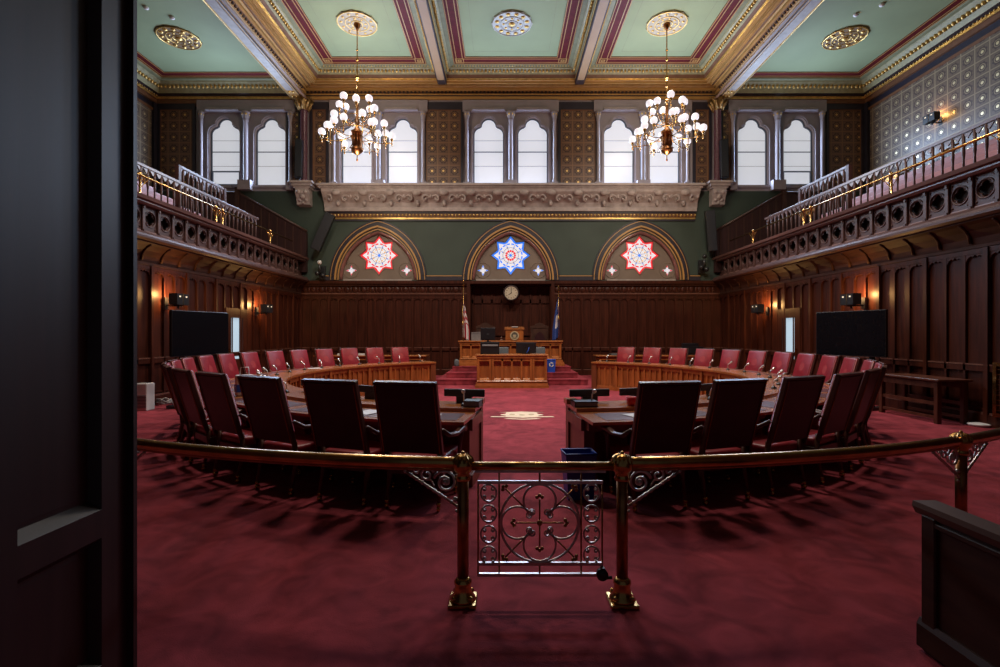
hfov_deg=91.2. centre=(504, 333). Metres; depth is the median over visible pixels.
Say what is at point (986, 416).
wall paneling
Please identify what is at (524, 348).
computer monitor
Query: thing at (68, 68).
door
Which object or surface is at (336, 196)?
trim
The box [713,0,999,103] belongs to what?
trim
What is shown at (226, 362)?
armchair
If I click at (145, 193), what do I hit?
bench
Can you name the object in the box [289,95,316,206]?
granite column
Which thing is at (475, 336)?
box
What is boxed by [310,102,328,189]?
wall panel
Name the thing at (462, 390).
microphone
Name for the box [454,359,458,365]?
speaker
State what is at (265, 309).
wall lamp
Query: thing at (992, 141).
bench
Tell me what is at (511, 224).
trim
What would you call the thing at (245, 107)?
trim
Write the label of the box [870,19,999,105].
wall
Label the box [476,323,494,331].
carved chair
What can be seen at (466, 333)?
flag
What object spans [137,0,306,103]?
trim
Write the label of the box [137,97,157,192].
trim
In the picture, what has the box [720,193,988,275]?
ceiling
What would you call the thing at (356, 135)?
chandelier
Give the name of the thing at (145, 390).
air purifier
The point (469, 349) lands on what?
desk
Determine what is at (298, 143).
grille
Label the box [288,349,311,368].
armchair
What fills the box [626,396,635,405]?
cup
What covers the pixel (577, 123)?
wall panel
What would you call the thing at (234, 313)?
door
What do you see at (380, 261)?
window
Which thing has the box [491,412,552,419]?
carpet emblem
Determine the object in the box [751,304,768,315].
wall lamp
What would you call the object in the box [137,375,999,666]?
floor
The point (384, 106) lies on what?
trim
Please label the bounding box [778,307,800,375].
door
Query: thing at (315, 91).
trim
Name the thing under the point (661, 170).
window
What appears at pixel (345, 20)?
ceiling medallion
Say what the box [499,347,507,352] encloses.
office chair
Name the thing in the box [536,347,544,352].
office chair
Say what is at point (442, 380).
step
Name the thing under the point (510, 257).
window
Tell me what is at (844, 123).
wall panel
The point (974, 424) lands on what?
floor plate
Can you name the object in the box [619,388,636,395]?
voting console
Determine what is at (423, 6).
trim
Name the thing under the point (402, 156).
window
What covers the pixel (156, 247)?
gallery
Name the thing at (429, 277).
trim
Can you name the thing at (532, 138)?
window
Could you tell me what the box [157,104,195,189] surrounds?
trim
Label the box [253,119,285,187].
window
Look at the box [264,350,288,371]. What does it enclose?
armchair
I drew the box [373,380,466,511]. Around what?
armchair
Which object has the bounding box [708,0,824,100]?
ceiling beam
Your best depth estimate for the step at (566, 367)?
16.00 m
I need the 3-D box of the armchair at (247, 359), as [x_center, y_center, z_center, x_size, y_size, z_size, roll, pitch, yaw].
[-5.353,0.994,10.827,0.756,1.170,0.748,0,0,8]
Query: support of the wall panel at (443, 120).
attached to the wall at (306, 303)
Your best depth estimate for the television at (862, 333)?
10.35 m
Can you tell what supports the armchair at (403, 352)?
on the floor at (230, 573)
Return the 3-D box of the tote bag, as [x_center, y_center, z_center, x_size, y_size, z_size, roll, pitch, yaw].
[-3.542,0.648,6.674,0.104,0.386,0.224,0,0,44]
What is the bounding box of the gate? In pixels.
[472,462,613,580]
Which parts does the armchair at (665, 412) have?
leg, arm, leg, seat frame, seat, backrest, nail trim, leg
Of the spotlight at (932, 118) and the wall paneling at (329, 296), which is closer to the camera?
the spotlight at (932, 118)
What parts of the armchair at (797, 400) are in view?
arm, seat, arm, leg, backrest, nail trim, leg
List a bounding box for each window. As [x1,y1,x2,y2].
[208,119,239,187]
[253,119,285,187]
[342,119,370,182]
[343,234,413,280]
[388,119,416,182]
[474,119,503,182]
[475,234,545,280]
[518,119,547,182]
[604,119,633,182]
[605,234,675,280]
[650,119,678,182]
[738,119,769,187]
[784,119,815,187]
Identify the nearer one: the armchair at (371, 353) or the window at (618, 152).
the armchair at (371, 353)
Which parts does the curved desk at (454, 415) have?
panel, panel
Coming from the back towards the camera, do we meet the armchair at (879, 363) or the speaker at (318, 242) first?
the speaker at (318, 242)
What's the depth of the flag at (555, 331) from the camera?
17.17 m
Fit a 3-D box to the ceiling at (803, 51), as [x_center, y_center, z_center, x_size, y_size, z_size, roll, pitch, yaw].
[11.035,-9.470,9.825,5.800,0.100,18.250,0,0,0]
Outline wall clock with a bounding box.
[503,285,518,300]
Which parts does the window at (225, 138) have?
sill, sash, frame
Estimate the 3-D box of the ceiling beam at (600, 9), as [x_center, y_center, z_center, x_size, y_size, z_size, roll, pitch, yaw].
[2.785,-9.485,9.475,0.385,0.470,17.550,0,0,0]
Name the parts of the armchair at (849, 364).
backrest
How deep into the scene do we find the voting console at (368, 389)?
6.05 m
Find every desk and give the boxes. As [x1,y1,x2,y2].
[229,361,484,486]
[458,340,564,365]
[475,353,548,387]
[564,361,829,486]
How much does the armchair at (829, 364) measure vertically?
1.170 m
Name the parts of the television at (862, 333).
casing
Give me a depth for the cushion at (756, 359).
11.59 m
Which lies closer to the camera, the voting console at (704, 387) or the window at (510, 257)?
the voting console at (704, 387)
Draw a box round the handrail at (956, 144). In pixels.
[899,142,959,175]
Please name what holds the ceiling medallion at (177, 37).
attached to the ceiling at (220, 51)
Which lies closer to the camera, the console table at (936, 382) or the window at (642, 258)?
the console table at (936, 382)
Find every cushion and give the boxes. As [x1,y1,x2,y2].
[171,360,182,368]
[191,371,207,417]
[226,374,241,424]
[281,378,294,432]
[745,351,765,370]
[768,378,782,431]
[818,374,835,425]
[839,357,857,372]
[860,360,874,371]
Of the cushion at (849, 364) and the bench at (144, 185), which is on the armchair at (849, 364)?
the cushion at (849, 364)
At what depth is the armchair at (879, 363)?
6.80 m
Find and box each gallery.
[137,164,309,294]
[711,154,999,294]
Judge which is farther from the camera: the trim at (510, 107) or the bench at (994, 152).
the trim at (510, 107)
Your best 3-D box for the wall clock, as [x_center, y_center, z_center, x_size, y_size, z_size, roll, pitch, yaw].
[0.255,-1.540,18.658,0.626,0.626,0.184,0,0,0]
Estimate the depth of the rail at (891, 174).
10.41 m
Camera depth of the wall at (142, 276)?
12.28 m
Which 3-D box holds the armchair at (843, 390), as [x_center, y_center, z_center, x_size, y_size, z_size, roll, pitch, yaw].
[3.417,0.994,5.416,0.748,1.170,0.756,0,0,-35]
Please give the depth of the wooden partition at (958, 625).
2.26 m
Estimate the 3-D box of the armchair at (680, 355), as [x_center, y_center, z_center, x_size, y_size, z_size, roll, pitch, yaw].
[4.680,0.994,13.658,0.756,1.170,0.748,0,0,-40]
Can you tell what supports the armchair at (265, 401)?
on the floor at (230, 573)
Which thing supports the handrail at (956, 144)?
attached to the wall at (996, 24)
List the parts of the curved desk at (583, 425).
panel, panel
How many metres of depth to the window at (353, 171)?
18.83 m
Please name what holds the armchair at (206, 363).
on the floor at (230, 573)
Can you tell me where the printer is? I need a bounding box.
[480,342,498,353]
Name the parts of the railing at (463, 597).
handrail, post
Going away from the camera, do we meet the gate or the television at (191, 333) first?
the gate
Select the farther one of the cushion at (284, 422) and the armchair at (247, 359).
the armchair at (247, 359)
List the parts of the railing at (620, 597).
post, handrail, post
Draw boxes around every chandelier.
[318,22,394,160]
[629,22,706,160]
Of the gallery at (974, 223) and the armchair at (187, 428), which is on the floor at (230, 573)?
the armchair at (187, 428)
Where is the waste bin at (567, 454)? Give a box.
[560,448,597,499]
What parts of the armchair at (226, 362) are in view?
backrest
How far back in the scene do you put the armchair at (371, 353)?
14.36 m
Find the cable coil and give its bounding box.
[155,397,172,404]
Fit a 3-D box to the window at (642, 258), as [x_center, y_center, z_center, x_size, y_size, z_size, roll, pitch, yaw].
[5.185,-2.970,18.720,3.000,1.940,0.340,0,0,0]
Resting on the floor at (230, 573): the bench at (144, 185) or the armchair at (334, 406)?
the armchair at (334, 406)
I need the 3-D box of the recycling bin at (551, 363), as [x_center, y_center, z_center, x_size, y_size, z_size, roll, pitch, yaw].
[1.495,1.034,15.740,0.294,0.412,0.275,0,0,0]
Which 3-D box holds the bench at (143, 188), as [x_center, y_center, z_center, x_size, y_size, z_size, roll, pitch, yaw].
[-10.125,-3.720,10.500,0.500,0.920,10.000,0,0,0]
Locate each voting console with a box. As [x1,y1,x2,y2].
[359,385,374,398]
[444,389,484,402]
[569,389,609,400]
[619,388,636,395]
[701,383,712,395]
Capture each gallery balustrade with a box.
[137,161,258,236]
[764,114,999,237]
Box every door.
[0,0,136,666]
[225,307,246,373]
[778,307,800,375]
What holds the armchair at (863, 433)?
on the floor at (230, 573)
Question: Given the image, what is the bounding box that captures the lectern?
[505,327,523,340]
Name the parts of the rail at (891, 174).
post, post, post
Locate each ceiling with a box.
[137,0,265,71]
[148,224,301,275]
[297,0,727,55]
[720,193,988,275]
[756,0,953,71]
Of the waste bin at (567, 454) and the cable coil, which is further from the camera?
the cable coil
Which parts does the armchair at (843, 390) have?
seat, arm, leg, seat frame, leg, backrest, nail trim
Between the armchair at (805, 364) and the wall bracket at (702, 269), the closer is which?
the armchair at (805, 364)
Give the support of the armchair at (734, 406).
on the floor at (230, 573)
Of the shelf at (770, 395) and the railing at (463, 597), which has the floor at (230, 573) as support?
the railing at (463, 597)
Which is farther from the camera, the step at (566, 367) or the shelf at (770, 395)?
the step at (566, 367)
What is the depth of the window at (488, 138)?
18.83 m
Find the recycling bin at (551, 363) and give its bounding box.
[547,359,555,371]
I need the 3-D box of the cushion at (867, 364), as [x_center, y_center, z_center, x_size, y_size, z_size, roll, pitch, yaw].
[5.635,0.700,7.685,0.188,0.554,0.517,0,0,25]
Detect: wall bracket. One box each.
[315,260,325,279]
[698,254,708,273]
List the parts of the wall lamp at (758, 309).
lamp shade, lamp shade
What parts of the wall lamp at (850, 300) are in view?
lamp shade, lamp shade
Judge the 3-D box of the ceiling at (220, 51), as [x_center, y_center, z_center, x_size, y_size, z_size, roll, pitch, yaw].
[-10.565,-9.470,9.825,5.800,0.100,18.250,0,0,0]
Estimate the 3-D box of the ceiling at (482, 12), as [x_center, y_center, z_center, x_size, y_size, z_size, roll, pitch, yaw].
[0.235,-9.770,9.825,15.600,0.100,18.250,0,0,0]
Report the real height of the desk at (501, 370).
0.970 m
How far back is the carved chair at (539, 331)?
17.78 m
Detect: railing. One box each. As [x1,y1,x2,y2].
[137,438,477,609]
[605,428,999,609]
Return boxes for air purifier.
[137,382,154,410]
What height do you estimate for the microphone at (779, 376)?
0.198 m
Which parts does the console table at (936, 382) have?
leg, leg, leg, leg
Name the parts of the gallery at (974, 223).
quatrefoil panel, quatrefoil panel, quatrefoil panel, quatrefoil panel, quatrefoil panel, quatrefoil panel, quatrefoil panel, quatrefoil panel, quatrefoil panel, quatrefoil panel, quatrefoil panel, quatrefoil panel, rail, stair guard, quatrefoil panel, quatrefoil panel, quatrefoil panel, moulding, quatrefoil panel, quatrefoil panel, quatrefoil panel, quatrefoil panel, quatrefoil panel, quatrefoil panel, quatrefoil panel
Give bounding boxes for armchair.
[161,362,201,442]
[163,364,209,458]
[166,359,200,392]
[171,368,249,470]
[178,357,198,385]
[195,355,217,372]
[195,371,285,482]
[215,353,242,378]
[237,375,333,495]
[238,352,264,374]
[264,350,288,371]
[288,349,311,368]
[302,378,395,506]
[313,348,335,366]
[339,348,360,364]
[364,347,386,363]
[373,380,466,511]
[390,347,410,361]
[601,380,701,511]
[615,347,635,361]
[640,347,662,363]
[666,348,688,364]
[668,378,767,505]
[692,348,715,366]
[717,349,741,368]
[725,375,825,495]
[741,350,768,371]
[767,351,794,374]
[770,371,863,484]
[789,353,817,375]
[811,368,881,470]
[817,355,841,383]
[817,359,878,409]
[817,364,886,445]
[821,361,887,444]
[826,357,862,384]
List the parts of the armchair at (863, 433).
leg, leg, backrest, nail trim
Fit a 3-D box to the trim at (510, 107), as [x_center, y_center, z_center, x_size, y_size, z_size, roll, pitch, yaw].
[0.235,-7.130,18.550,3.640,3.420,0.340,0,0,0]
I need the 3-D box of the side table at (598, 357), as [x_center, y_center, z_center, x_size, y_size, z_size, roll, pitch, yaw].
[5.135,1.170,17.300,3.900,0.820,0.700,0,0,0]
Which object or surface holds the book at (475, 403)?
on the curved desk at (454, 415)
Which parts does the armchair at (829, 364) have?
backrest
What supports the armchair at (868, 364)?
on the floor at (230, 573)
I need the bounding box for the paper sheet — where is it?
[363,409,376,414]
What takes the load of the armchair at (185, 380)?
on the floor at (230, 573)
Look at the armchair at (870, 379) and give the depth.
5.67 m
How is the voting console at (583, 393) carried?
on the curved desk at (583, 425)
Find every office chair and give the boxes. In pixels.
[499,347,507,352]
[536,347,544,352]
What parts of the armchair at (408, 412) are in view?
leg, nail trim, backrest, seat frame, seat, leg, arm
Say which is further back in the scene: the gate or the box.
the box
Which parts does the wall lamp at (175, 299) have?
lamp shade, lamp shade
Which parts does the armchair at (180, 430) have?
backrest, leg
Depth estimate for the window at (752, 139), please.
18.83 m
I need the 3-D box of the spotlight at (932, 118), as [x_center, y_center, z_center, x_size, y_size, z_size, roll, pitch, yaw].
[13.530,-6.717,15.400,0.431,0.353,0.418,0,0,0]
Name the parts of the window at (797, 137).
sash, frame, sill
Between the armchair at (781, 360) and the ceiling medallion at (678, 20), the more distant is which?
the ceiling medallion at (678, 20)
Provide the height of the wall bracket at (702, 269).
0.685 m
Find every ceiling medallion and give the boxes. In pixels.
[154,25,202,49]
[336,10,377,36]
[491,10,532,36]
[646,10,688,36]
[821,25,869,49]
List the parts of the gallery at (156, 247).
quatrefoil panel, quatrefoil panel, quatrefoil panel, quatrefoil panel, quatrefoil panel, stair guard, quatrefoil panel, rail, quatrefoil panel, quatrefoil panel, moulding, quatrefoil panel, quatrefoil panel, quatrefoil panel, quatrefoil panel, quatrefoil panel, quatrefoil panel, quatrefoil panel, quatrefoil panel, quatrefoil panel, quatrefoil panel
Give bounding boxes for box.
[471,332,481,340]
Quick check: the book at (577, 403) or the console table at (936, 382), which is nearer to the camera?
the book at (577, 403)
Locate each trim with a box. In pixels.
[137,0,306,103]
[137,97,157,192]
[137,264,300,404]
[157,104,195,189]
[196,100,294,190]
[202,0,312,100]
[250,0,437,83]
[287,105,299,180]
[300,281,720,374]
[305,84,715,99]
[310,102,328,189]
[316,183,705,211]
[321,275,699,279]
[326,211,695,220]
[329,100,427,182]
[329,219,426,279]
[415,0,446,84]
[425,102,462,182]
[430,0,595,83]
[462,219,559,279]
[463,100,558,182]
[495,286,525,287]
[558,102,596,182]
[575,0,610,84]
[584,0,775,83]
[592,219,689,279]
[593,100,691,182]
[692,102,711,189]
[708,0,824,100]
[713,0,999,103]
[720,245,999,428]
[721,104,730,189]
[728,100,826,190]
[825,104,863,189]
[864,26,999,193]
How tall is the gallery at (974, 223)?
4.060 m
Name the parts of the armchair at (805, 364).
backrest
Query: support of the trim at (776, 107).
attached to the wall at (306, 303)
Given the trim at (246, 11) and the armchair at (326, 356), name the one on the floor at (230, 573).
the armchair at (326, 356)
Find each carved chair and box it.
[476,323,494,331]
[530,323,548,339]
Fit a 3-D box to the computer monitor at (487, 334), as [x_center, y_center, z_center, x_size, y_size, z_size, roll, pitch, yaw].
[-0.497,0.040,14.700,0.440,0.420,0.160,0,0,0]
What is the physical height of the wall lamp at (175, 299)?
0.353 m
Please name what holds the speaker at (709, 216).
attached to the wall bracket at (702, 269)
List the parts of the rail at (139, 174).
post, post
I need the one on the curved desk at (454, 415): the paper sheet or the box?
the paper sheet
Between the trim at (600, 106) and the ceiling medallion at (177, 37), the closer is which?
the ceiling medallion at (177, 37)
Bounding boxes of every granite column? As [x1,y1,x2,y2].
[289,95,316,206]
[705,95,732,206]
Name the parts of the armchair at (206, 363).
backrest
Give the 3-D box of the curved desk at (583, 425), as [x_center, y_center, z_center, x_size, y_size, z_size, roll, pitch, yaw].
[3.595,1.165,9.396,4.124,0.830,10.438,0,0,12]
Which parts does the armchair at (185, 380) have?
nail trim, backrest, leg, seat frame, leg, seat, arm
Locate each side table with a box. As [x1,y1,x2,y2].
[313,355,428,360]
[593,355,694,360]
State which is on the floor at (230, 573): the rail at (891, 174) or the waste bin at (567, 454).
the waste bin at (567, 454)
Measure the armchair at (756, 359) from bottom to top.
1.170 m
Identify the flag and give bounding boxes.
[462,279,469,339]
[552,285,558,339]
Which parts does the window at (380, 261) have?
sill, ring glass, coloured border glass, clear glass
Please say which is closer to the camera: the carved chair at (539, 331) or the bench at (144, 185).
the bench at (144, 185)
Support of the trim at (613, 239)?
attached to the wall at (306, 303)
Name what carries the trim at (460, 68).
attached to the ceiling at (482, 12)
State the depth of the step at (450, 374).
15.50 m
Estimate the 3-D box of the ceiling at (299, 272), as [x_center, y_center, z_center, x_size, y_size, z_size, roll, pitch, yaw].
[-10.490,-2.170,9.675,5.550,0.400,17.950,0,0,0]
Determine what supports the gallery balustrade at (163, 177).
on the gallery at (156, 247)
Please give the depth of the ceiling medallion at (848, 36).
15.54 m
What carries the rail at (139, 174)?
on the gallery at (156, 247)
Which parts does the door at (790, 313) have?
glass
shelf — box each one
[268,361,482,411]
[565,361,781,412]
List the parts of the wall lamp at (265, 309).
lamp shade, lamp shade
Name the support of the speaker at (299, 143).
attached to the granite column at (304, 187)
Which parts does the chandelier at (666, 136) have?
globe, globe, globe, globe, arm, globe, globe, arm, globe, globe, arm, globe, arm, globe, rod, arm, globe, globe, arm, arm, globe, globe, globe, globe, arm, globe, globe, globe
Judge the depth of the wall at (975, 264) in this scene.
9.72 m
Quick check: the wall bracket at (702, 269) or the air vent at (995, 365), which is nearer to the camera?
the air vent at (995, 365)
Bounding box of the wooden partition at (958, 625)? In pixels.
[912,500,999,666]
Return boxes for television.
[166,310,227,408]
[816,309,887,410]
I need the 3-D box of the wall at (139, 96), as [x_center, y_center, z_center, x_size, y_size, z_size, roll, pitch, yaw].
[-13.365,-5.670,9.875,0.200,8.500,18.350,0,0,0]
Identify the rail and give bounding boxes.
[137,172,292,242]
[729,129,999,242]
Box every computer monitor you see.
[481,328,494,341]
[516,343,535,353]
[681,343,698,354]
[690,346,703,354]
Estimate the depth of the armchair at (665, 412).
4.29 m
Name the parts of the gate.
ring chain, rail, ring chain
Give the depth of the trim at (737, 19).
16.92 m
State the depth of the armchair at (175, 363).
7.59 m
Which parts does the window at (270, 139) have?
sill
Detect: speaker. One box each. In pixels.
[294,139,303,178]
[310,212,335,251]
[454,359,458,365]
[704,210,717,251]
[719,139,728,178]
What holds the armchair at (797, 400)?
on the floor at (230, 573)
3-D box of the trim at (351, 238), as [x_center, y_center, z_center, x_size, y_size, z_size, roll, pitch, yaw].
[-4.815,-3.188,18.672,3.720,2.304,0.225,0,0,0]
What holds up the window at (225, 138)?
in the wall at (306, 303)
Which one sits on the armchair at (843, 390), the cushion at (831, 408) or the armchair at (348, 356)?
the cushion at (831, 408)
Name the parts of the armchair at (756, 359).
backrest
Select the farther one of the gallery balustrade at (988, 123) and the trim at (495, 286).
the trim at (495, 286)
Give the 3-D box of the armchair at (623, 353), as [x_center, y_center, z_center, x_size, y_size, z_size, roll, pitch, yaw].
[3.541,0.994,14.702,0.748,1.170,0.756,0,0,35]
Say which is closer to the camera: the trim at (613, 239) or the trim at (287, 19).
the trim at (287, 19)
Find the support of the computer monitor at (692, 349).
on the side table at (598, 357)
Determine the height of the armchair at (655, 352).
1.170 m
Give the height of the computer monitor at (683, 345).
0.420 m
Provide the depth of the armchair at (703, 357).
13.09 m
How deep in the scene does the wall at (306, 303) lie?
18.65 m
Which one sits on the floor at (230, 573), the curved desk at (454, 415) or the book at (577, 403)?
the curved desk at (454, 415)
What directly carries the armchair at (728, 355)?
on the floor at (230, 573)
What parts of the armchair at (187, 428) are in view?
nail trim, backrest, leg, seat frame, leg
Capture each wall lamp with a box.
[163,293,188,308]
[255,304,272,315]
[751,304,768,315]
[840,293,866,308]
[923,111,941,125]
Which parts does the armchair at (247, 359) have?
backrest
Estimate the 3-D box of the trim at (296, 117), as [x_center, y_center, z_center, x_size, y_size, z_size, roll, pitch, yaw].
[-7.990,-7.125,18.615,0.550,3.310,0.070,0,0,0]
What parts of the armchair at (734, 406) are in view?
arm, leg, seat, seat frame, backrest, nail trim, leg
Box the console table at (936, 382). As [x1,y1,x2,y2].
[879,373,972,423]
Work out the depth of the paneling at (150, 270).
13.11 m
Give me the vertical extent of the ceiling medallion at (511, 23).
0.110 m
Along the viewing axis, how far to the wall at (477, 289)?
19.05 m
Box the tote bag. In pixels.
[234,367,252,395]
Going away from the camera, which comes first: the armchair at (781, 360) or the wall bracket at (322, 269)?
the armchair at (781, 360)
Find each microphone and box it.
[461,389,464,406]
[771,375,781,388]
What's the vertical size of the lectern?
0.470 m
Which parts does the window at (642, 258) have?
ring glass, coloured border glass, sill, clear glass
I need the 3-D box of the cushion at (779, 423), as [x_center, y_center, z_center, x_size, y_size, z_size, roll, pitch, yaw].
[2.846,0.700,4.826,0.517,0.554,0.188,0,0,-26]
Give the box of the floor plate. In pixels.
[967,422,990,427]
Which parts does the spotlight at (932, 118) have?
lamp shade, lamp shade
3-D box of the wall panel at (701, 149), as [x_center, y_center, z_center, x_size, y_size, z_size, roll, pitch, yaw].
[7.505,-7.125,18.615,0.700,3.310,0.070,0,0,0]
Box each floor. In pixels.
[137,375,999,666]
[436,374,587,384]
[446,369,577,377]
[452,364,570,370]
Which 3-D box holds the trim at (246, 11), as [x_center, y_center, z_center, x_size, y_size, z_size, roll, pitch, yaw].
[-7.564,-9.240,9.675,0.978,0.960,17.950,0,0,0]
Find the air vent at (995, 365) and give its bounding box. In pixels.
[992,362,999,417]
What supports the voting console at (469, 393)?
on the curved desk at (454, 415)
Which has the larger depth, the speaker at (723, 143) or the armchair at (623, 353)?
the speaker at (723, 143)
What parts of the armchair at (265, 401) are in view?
leg, nail trim, backrest, leg, seat, arm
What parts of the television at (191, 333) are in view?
casing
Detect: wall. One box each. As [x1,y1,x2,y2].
[137,92,151,186]
[138,271,299,393]
[158,100,863,368]
[471,286,548,339]
[721,253,999,413]
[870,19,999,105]
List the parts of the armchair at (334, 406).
leg, nail trim, backrest, seat frame, seat, leg, arm, leg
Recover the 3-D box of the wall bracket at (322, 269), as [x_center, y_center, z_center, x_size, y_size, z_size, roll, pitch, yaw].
[-6.909,-2.395,18.437,0.371,0.685,0.440,0,0,0]
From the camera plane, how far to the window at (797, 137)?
18.83 m
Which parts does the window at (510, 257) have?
sill, ring glass, coloured border glass, ring glass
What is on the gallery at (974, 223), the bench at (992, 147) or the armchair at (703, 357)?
the bench at (992, 147)
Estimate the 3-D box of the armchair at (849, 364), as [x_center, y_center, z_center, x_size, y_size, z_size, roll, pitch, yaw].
[5.670,0.994,8.524,0.756,1.170,0.748,0,0,16]
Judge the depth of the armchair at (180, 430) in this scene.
6.80 m
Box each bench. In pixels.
[137,181,152,190]
[137,185,172,202]
[137,189,200,215]
[821,149,997,217]
[845,143,997,205]
[869,137,996,191]
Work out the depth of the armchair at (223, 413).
5.22 m
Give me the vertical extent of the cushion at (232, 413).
0.554 m
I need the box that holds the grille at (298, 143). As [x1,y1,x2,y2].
[295,140,301,175]
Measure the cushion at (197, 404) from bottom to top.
0.554 m
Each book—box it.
[463,398,482,407]
[571,399,597,407]
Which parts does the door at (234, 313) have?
glass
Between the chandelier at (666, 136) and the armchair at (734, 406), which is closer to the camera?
the armchair at (734, 406)
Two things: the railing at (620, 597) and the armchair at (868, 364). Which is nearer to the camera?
the railing at (620, 597)
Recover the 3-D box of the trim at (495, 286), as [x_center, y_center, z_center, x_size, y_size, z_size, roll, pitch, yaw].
[0.235,-1.795,18.965,1.240,0.090,0.130,0,0,0]
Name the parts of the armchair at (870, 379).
seat, leg, seat frame, leg, backrest, nail trim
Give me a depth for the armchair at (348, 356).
13.75 m
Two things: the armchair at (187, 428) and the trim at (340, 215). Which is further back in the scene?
the trim at (340, 215)
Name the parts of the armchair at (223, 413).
nail trim, leg, backrest, seat frame, leg, arm, arm, seat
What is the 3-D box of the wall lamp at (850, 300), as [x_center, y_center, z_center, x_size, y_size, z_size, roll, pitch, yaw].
[7.989,-0.727,11.150,0.431,0.353,0.418,0,0,0]
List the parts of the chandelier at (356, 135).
globe, globe, globe, globe, arm, globe, arm, globe, globe, globe, globe, arm, arm, arm, globe, rod, globe, arm, arm, globe, globe, arm, globe, globe, globe, arm, globe, globe, globe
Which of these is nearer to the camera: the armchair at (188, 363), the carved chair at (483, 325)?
the armchair at (188, 363)
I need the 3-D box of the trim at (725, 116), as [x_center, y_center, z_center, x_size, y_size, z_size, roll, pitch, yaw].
[8.460,-7.125,18.615,0.550,3.310,0.070,0,0,0]
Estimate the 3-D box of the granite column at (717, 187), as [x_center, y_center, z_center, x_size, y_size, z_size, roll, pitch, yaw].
[8.015,-6.810,18.430,0.840,4.020,0.691,0,0,0]
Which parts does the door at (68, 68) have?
panel, panel, rail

